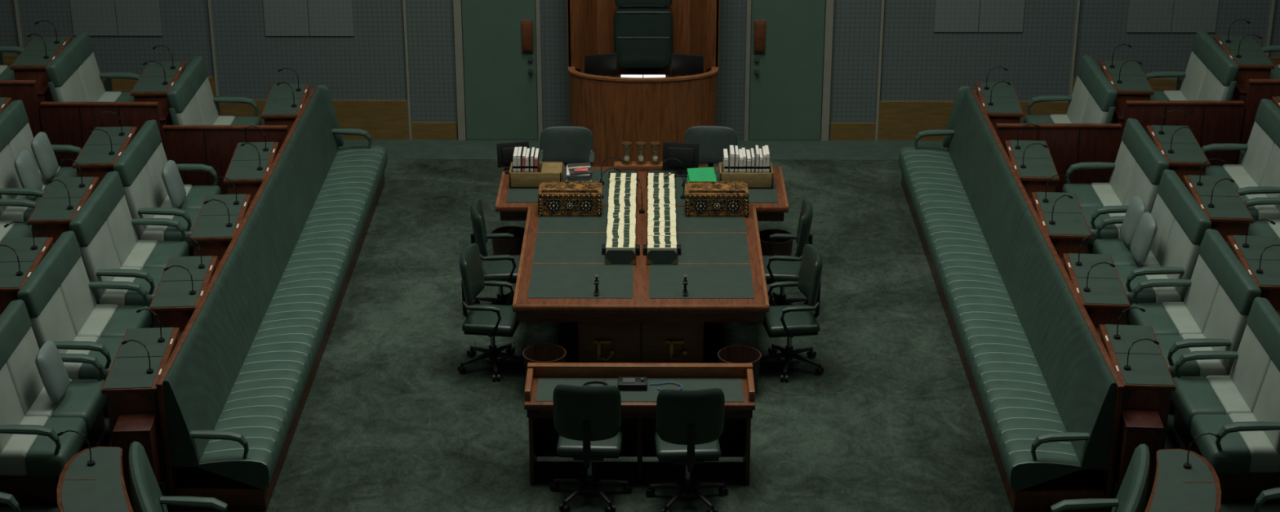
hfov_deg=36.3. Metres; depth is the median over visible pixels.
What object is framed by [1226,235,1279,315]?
desk
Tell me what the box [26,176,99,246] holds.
desk
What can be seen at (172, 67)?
gooseneck microphone
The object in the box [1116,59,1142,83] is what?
gooseneck microphone
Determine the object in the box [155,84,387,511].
bench
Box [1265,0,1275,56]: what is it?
trim
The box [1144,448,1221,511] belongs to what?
desk
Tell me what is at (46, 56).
gooseneck microphone
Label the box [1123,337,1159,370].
gooseneck microphone
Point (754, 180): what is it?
box
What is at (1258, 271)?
gooseneck microphone
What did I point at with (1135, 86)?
desk
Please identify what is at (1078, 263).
gooseneck microphone
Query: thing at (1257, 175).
seat
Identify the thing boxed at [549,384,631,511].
office chair
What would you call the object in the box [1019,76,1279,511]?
floor
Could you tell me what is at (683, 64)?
computer monitor
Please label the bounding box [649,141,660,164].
hourglass
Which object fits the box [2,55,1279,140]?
baseboard
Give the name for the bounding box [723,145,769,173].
books
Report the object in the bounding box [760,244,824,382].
office chair
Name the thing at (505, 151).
computer monitor
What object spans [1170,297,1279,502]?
seat
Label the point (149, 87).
desk
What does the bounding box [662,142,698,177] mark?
computer monitor
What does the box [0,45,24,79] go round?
seat
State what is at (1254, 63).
desk
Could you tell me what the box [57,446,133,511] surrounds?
desk
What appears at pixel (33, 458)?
seat
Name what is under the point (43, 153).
seat cushion
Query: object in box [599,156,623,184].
gooseneck microphone
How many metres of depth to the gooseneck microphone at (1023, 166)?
19.70 m
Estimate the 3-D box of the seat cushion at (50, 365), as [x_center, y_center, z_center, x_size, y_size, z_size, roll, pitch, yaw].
[-4.702,0.924,15.616,0.167,0.446,0.400,0,23,0]
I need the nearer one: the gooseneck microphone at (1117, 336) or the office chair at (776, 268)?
the gooseneck microphone at (1117, 336)
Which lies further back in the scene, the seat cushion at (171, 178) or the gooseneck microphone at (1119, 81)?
the gooseneck microphone at (1119, 81)
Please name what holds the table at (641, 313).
on the floor at (389, 421)
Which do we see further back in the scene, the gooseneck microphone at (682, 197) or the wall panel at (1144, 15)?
the wall panel at (1144, 15)
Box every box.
[509,161,563,188]
[537,181,602,216]
[617,377,647,390]
[684,181,749,216]
[718,162,773,189]
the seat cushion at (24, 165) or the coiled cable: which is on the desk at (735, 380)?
the coiled cable
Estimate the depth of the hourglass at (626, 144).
20.62 m
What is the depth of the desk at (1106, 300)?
16.94 m
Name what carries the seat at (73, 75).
on the floor at (104, 440)
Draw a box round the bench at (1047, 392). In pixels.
[898,85,1124,511]
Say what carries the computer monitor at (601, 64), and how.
on the podium
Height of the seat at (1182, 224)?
1.170 m
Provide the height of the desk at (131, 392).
0.801 m
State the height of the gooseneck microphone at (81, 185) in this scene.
0.259 m
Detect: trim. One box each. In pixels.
[13,0,22,47]
[208,0,220,113]
[402,0,412,139]
[453,0,542,140]
[743,0,834,141]
[875,0,884,140]
[1067,0,1079,107]
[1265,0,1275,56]
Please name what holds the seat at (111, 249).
on the floor at (104, 440)
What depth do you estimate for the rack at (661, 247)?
18.87 m
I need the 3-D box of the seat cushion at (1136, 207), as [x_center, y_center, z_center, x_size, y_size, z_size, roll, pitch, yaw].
[4.715,-0.332,18.649,0.167,0.446,0.400,0,23,0]
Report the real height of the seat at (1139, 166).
1.170 m
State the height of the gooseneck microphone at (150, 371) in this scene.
0.259 m
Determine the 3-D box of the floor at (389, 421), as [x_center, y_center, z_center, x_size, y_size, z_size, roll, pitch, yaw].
[-0.011,2.562,14.375,22.000,0.104,20.600,0,23,0]
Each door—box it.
[462,0,537,139]
[748,0,825,139]
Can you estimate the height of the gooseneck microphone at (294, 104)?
0.259 m
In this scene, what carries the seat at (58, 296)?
on the floor at (104, 440)
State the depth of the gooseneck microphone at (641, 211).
19.49 m
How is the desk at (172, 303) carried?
on the floor at (104, 440)
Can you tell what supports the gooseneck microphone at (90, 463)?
on the desk at (100, 486)
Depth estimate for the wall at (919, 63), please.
23.43 m
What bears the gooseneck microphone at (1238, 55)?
on the desk at (1254, 63)
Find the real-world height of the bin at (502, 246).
0.360 m
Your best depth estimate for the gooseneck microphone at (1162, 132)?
19.82 m
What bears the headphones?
on the desk at (735, 380)
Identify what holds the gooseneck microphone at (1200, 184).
on the desk at (1229, 215)
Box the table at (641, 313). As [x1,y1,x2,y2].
[495,161,788,363]
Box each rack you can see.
[601,171,639,264]
[643,171,680,264]
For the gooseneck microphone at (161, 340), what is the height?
0.259 m
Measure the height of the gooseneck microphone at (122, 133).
0.259 m
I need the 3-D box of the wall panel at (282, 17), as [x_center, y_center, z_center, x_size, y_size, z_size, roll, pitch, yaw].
[-3.959,-3.143,23.176,1.060,1.090,0.012,0,23,0]
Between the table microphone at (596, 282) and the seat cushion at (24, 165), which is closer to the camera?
the table microphone at (596, 282)
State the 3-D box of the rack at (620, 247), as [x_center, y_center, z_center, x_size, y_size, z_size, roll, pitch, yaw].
[-0.177,-0.398,19.208,0.360,0.161,2.106,0,23,0]
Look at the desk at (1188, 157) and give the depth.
19.45 m
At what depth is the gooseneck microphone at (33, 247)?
16.95 m
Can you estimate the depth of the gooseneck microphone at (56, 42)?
21.85 m
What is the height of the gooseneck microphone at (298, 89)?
0.259 m
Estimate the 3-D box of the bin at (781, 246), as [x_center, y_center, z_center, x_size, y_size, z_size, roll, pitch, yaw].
[1.381,-0.038,20.055,0.390,0.360,0.390,0,23,0]
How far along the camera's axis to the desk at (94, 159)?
19.41 m
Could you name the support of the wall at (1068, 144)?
on the floor at (1173, 441)
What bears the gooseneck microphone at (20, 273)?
on the desk at (11, 283)
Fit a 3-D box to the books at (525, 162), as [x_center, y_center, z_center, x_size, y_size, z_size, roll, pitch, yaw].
[-1.179,-0.930,20.217,0.264,0.328,0.284,0,23,0]
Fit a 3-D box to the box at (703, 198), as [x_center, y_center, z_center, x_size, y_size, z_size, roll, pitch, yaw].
[0.764,-0.575,19.488,0.634,0.272,0.343,0,23,0]
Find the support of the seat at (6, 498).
on the floor at (104, 440)
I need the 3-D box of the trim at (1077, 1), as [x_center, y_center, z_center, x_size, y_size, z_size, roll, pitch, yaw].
[5.206,-4.179,22.684,0.030,6.000,0.035,0,23,0]
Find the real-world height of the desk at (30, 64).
0.801 m
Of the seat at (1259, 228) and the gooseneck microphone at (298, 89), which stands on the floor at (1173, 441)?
the seat at (1259, 228)
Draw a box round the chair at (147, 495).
[128,441,227,511]
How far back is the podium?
22.73 m
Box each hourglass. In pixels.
[621,141,631,164]
[635,141,646,164]
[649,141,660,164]
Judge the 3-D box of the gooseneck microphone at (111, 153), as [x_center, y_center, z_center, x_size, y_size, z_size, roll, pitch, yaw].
[-5.330,-1.132,19.270,0.261,0.259,0.055,2,23,5]
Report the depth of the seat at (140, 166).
19.38 m
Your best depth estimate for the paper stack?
20.14 m
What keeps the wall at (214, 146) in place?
on the floor at (104, 440)
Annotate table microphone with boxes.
[594,274,599,296]
[683,274,688,296]
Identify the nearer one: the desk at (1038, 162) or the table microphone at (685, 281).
the table microphone at (685, 281)
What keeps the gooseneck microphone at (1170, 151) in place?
on the desk at (1188, 157)
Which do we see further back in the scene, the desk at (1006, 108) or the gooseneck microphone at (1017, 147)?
the desk at (1006, 108)
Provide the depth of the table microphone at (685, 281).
17.58 m
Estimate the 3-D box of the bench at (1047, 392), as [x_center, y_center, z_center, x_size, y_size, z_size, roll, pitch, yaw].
[3.345,0.063,18.766,0.820,1.160,7.620,0,23,0]
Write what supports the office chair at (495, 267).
on the floor at (389, 421)
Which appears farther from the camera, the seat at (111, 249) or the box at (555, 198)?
the box at (555, 198)
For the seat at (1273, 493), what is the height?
1.170 m
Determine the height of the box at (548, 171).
0.173 m
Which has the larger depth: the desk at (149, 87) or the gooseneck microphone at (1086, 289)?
the desk at (149, 87)
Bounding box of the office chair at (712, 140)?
[684,125,737,166]
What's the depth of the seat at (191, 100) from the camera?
21.74 m
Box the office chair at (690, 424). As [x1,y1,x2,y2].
[645,387,728,511]
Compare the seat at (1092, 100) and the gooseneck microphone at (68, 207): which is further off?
the seat at (1092, 100)
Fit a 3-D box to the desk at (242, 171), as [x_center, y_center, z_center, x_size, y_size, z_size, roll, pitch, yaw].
[-3.968,-0.557,20.000,0.430,0.801,1.430,-1,23,-3]
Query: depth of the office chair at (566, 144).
21.33 m
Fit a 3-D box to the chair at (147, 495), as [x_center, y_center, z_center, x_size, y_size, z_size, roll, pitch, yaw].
[-3.091,2.151,13.778,0.792,1.120,1.818,-8,24,-19]
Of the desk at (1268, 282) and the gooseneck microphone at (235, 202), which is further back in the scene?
the gooseneck microphone at (235, 202)
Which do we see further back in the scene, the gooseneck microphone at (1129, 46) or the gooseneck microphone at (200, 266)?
the gooseneck microphone at (1129, 46)
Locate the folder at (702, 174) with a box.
[687,167,716,182]
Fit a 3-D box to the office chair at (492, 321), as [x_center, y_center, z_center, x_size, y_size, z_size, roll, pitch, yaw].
[-1.329,0.490,17.762,0.640,1.140,0.670,3,23,8]
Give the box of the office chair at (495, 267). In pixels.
[470,199,520,305]
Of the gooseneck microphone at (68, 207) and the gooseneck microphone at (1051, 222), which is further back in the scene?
the gooseneck microphone at (1051, 222)
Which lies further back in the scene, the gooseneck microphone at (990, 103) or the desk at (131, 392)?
the gooseneck microphone at (990, 103)
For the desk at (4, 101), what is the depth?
19.95 m
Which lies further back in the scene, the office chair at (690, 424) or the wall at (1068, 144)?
the wall at (1068, 144)
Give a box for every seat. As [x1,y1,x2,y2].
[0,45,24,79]
[0,99,81,222]
[0,198,37,244]
[0,299,106,506]
[0,491,20,511]
[17,231,151,417]
[44,31,140,102]
[69,170,189,328]
[113,119,221,256]
[166,56,261,124]
[1023,54,1117,123]
[1062,118,1168,253]
[1092,168,1211,324]
[1128,228,1261,413]
[1144,30,1239,100]
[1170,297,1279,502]
[1201,98,1279,221]
[1244,196,1279,242]
[1253,487,1279,511]
[1260,44,1279,79]
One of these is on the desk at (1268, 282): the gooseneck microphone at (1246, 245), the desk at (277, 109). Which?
the gooseneck microphone at (1246, 245)
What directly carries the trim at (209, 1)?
attached to the wall at (919, 63)
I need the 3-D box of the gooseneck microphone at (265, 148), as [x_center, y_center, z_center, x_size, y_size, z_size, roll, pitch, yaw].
[-3.985,-1.223,20.221,0.261,0.259,0.055,4,23,10]
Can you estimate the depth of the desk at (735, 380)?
16.02 m
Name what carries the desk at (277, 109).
on the floor at (104, 440)
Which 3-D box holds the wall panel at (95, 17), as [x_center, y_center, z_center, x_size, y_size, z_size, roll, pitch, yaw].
[-6.259,-3.148,23.186,1.060,1.090,0.012,0,23,0]
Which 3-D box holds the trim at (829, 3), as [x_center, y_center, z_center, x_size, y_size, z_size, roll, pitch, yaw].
[1.786,-2.797,23.267,1.030,3.000,0.050,0,23,0]
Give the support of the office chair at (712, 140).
on the floor at (389, 421)
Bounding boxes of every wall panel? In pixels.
[69,0,162,35]
[262,0,354,35]
[933,0,1025,31]
[1126,0,1218,32]
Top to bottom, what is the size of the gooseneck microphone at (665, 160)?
0.298 m
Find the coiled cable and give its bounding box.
[649,382,682,390]
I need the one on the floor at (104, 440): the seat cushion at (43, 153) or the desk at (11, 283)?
the desk at (11, 283)
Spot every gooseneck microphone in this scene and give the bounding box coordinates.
[0,244,23,275]
[4,221,37,249]
[26,33,48,58]
[34,20,59,44]
[48,179,73,209]
[57,430,95,466]
[59,158,84,187]
[86,128,115,155]
[95,111,124,135]
[121,339,154,373]
[136,308,164,342]
[142,60,168,84]
[152,44,175,69]
[164,265,195,294]
[179,236,204,268]
[203,199,232,226]
[213,177,239,204]
[240,142,262,170]
[242,125,268,151]
[276,81,296,106]
[277,67,301,91]
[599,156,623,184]
[600,167,621,198]
[636,178,644,213]
[662,158,685,186]
[663,172,685,199]
[983,66,1008,89]
[987,80,1010,105]
[1014,123,1039,149]
[1020,142,1048,168]
[1042,173,1067,202]
[1048,195,1072,224]
[1075,234,1100,266]
[1083,262,1115,292]
[1109,44,1131,67]
[1113,306,1145,339]
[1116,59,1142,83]
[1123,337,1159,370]
[1158,109,1186,134]
[1168,126,1195,153]
[1183,432,1222,468]
[1196,158,1226,186]
[1208,177,1234,208]
[1225,19,1250,43]
[1235,34,1262,57]
[1242,218,1275,248]
[1256,244,1279,273]
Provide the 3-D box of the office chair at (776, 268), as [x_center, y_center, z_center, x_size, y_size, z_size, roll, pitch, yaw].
[1.363,0.041,18.847,0.640,1.140,0.670,2,23,5]
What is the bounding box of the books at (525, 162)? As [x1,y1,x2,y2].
[512,146,539,172]
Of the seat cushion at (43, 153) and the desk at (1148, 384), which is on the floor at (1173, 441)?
the desk at (1148, 384)
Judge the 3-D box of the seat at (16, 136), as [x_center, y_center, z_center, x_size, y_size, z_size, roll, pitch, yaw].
[-6.005,-0.791,19.351,0.727,1.170,1.376,0,23,0]
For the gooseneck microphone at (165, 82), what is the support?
on the desk at (149, 87)
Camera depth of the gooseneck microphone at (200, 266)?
17.34 m
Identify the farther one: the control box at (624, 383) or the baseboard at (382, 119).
the baseboard at (382, 119)
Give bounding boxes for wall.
[0,0,1279,139]
[0,80,288,194]
[995,79,1279,192]
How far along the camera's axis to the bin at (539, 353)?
17.57 m
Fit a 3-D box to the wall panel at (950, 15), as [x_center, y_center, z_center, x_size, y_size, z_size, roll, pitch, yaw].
[4.041,-3.155,23.127,1.060,1.030,0.012,0,23,0]
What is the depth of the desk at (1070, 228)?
18.39 m
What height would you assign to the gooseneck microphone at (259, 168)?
0.259 m
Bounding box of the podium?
[566,0,719,166]
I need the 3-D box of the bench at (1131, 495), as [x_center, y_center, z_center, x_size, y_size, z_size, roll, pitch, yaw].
[3.066,2.163,13.750,0.792,1.120,1.818,8,24,19]
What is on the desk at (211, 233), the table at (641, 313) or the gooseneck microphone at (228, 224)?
the gooseneck microphone at (228, 224)
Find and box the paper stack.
[565,162,592,181]
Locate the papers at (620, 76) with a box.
[619,75,666,77]
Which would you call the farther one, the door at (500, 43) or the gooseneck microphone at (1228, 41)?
the door at (500, 43)
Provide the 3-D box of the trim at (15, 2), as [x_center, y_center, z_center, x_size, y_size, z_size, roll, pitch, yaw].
[-7.434,-4.203,22.743,0.030,6.000,0.035,0,23,0]
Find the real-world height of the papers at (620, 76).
0.103 m
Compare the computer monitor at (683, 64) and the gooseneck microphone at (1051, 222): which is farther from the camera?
the computer monitor at (683, 64)
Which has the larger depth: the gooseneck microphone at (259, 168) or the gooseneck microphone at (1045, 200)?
the gooseneck microphone at (259, 168)
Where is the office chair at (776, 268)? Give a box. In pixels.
[762,199,813,305]
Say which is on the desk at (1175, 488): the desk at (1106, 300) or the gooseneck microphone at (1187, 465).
the gooseneck microphone at (1187, 465)
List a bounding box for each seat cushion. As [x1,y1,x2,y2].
[13,150,43,199]
[31,131,58,180]
[35,340,69,403]
[160,160,186,208]
[1120,195,1146,246]
[1129,212,1157,264]
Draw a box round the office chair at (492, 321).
[457,243,524,381]
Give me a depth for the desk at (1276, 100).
20.03 m
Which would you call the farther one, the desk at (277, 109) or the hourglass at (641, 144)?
the desk at (277, 109)
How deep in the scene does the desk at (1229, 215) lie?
18.04 m
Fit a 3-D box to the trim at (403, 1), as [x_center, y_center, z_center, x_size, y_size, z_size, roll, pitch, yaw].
[-2.804,-4.194,22.721,0.030,6.000,0.035,0,23,0]
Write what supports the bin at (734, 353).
on the floor at (389, 421)
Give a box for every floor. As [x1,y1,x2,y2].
[0,52,264,511]
[168,138,1111,511]
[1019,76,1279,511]
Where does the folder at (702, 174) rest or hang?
on the table at (641, 313)
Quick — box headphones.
[582,381,608,386]
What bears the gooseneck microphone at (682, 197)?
on the table at (641, 313)
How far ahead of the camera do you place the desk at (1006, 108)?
21.74 m
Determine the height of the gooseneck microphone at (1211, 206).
0.259 m
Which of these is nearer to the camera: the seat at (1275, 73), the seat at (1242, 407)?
the seat at (1242, 407)
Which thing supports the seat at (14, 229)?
on the floor at (104, 440)
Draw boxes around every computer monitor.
[496,141,528,173]
[584,53,617,75]
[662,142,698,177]
[671,53,703,75]
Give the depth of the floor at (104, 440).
15.75 m
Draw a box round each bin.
[490,226,524,255]
[522,343,566,378]
[717,345,761,392]
[759,228,793,255]
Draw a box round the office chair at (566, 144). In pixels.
[538,125,595,166]
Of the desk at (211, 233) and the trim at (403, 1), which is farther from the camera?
the trim at (403, 1)
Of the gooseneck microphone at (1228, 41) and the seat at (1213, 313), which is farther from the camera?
the gooseneck microphone at (1228, 41)
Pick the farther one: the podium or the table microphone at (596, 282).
the podium
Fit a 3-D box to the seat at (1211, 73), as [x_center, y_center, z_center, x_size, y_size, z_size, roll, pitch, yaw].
[6.055,-1.762,21.697,0.727,1.170,1.376,0,23,0]
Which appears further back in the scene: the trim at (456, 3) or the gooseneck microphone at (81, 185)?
the trim at (456, 3)
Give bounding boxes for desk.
[0,97,12,113]
[0,236,53,315]
[9,36,71,132]
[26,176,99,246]
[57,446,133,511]
[72,126,137,186]
[101,327,179,496]
[130,61,186,151]
[148,255,217,340]
[189,194,251,268]
[223,142,279,205]
[261,83,310,132]
[524,362,755,484]
[975,81,1023,130]
[1004,139,1059,203]
[1031,191,1092,266]
[1062,253,1130,338]
[1098,60,1154,146]
[1098,324,1175,493]
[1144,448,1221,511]
[1146,124,1209,183]
[1182,174,1253,244]
[1213,35,1274,142]
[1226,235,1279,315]
[1271,96,1279,108]
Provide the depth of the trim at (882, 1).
23.48 m
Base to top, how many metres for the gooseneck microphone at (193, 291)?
0.259 m
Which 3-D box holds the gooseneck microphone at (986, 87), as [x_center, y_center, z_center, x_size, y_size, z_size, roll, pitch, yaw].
[4.044,-2.024,22.154,0.261,0.259,0.055,-3,23,-6]
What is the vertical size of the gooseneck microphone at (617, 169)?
0.298 m
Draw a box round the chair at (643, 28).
[611,0,675,76]
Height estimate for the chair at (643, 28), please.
1.630 m
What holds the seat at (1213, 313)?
on the floor at (1173, 441)
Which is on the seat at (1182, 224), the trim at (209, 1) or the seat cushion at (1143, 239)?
the seat cushion at (1143, 239)
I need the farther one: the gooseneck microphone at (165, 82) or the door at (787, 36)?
the door at (787, 36)

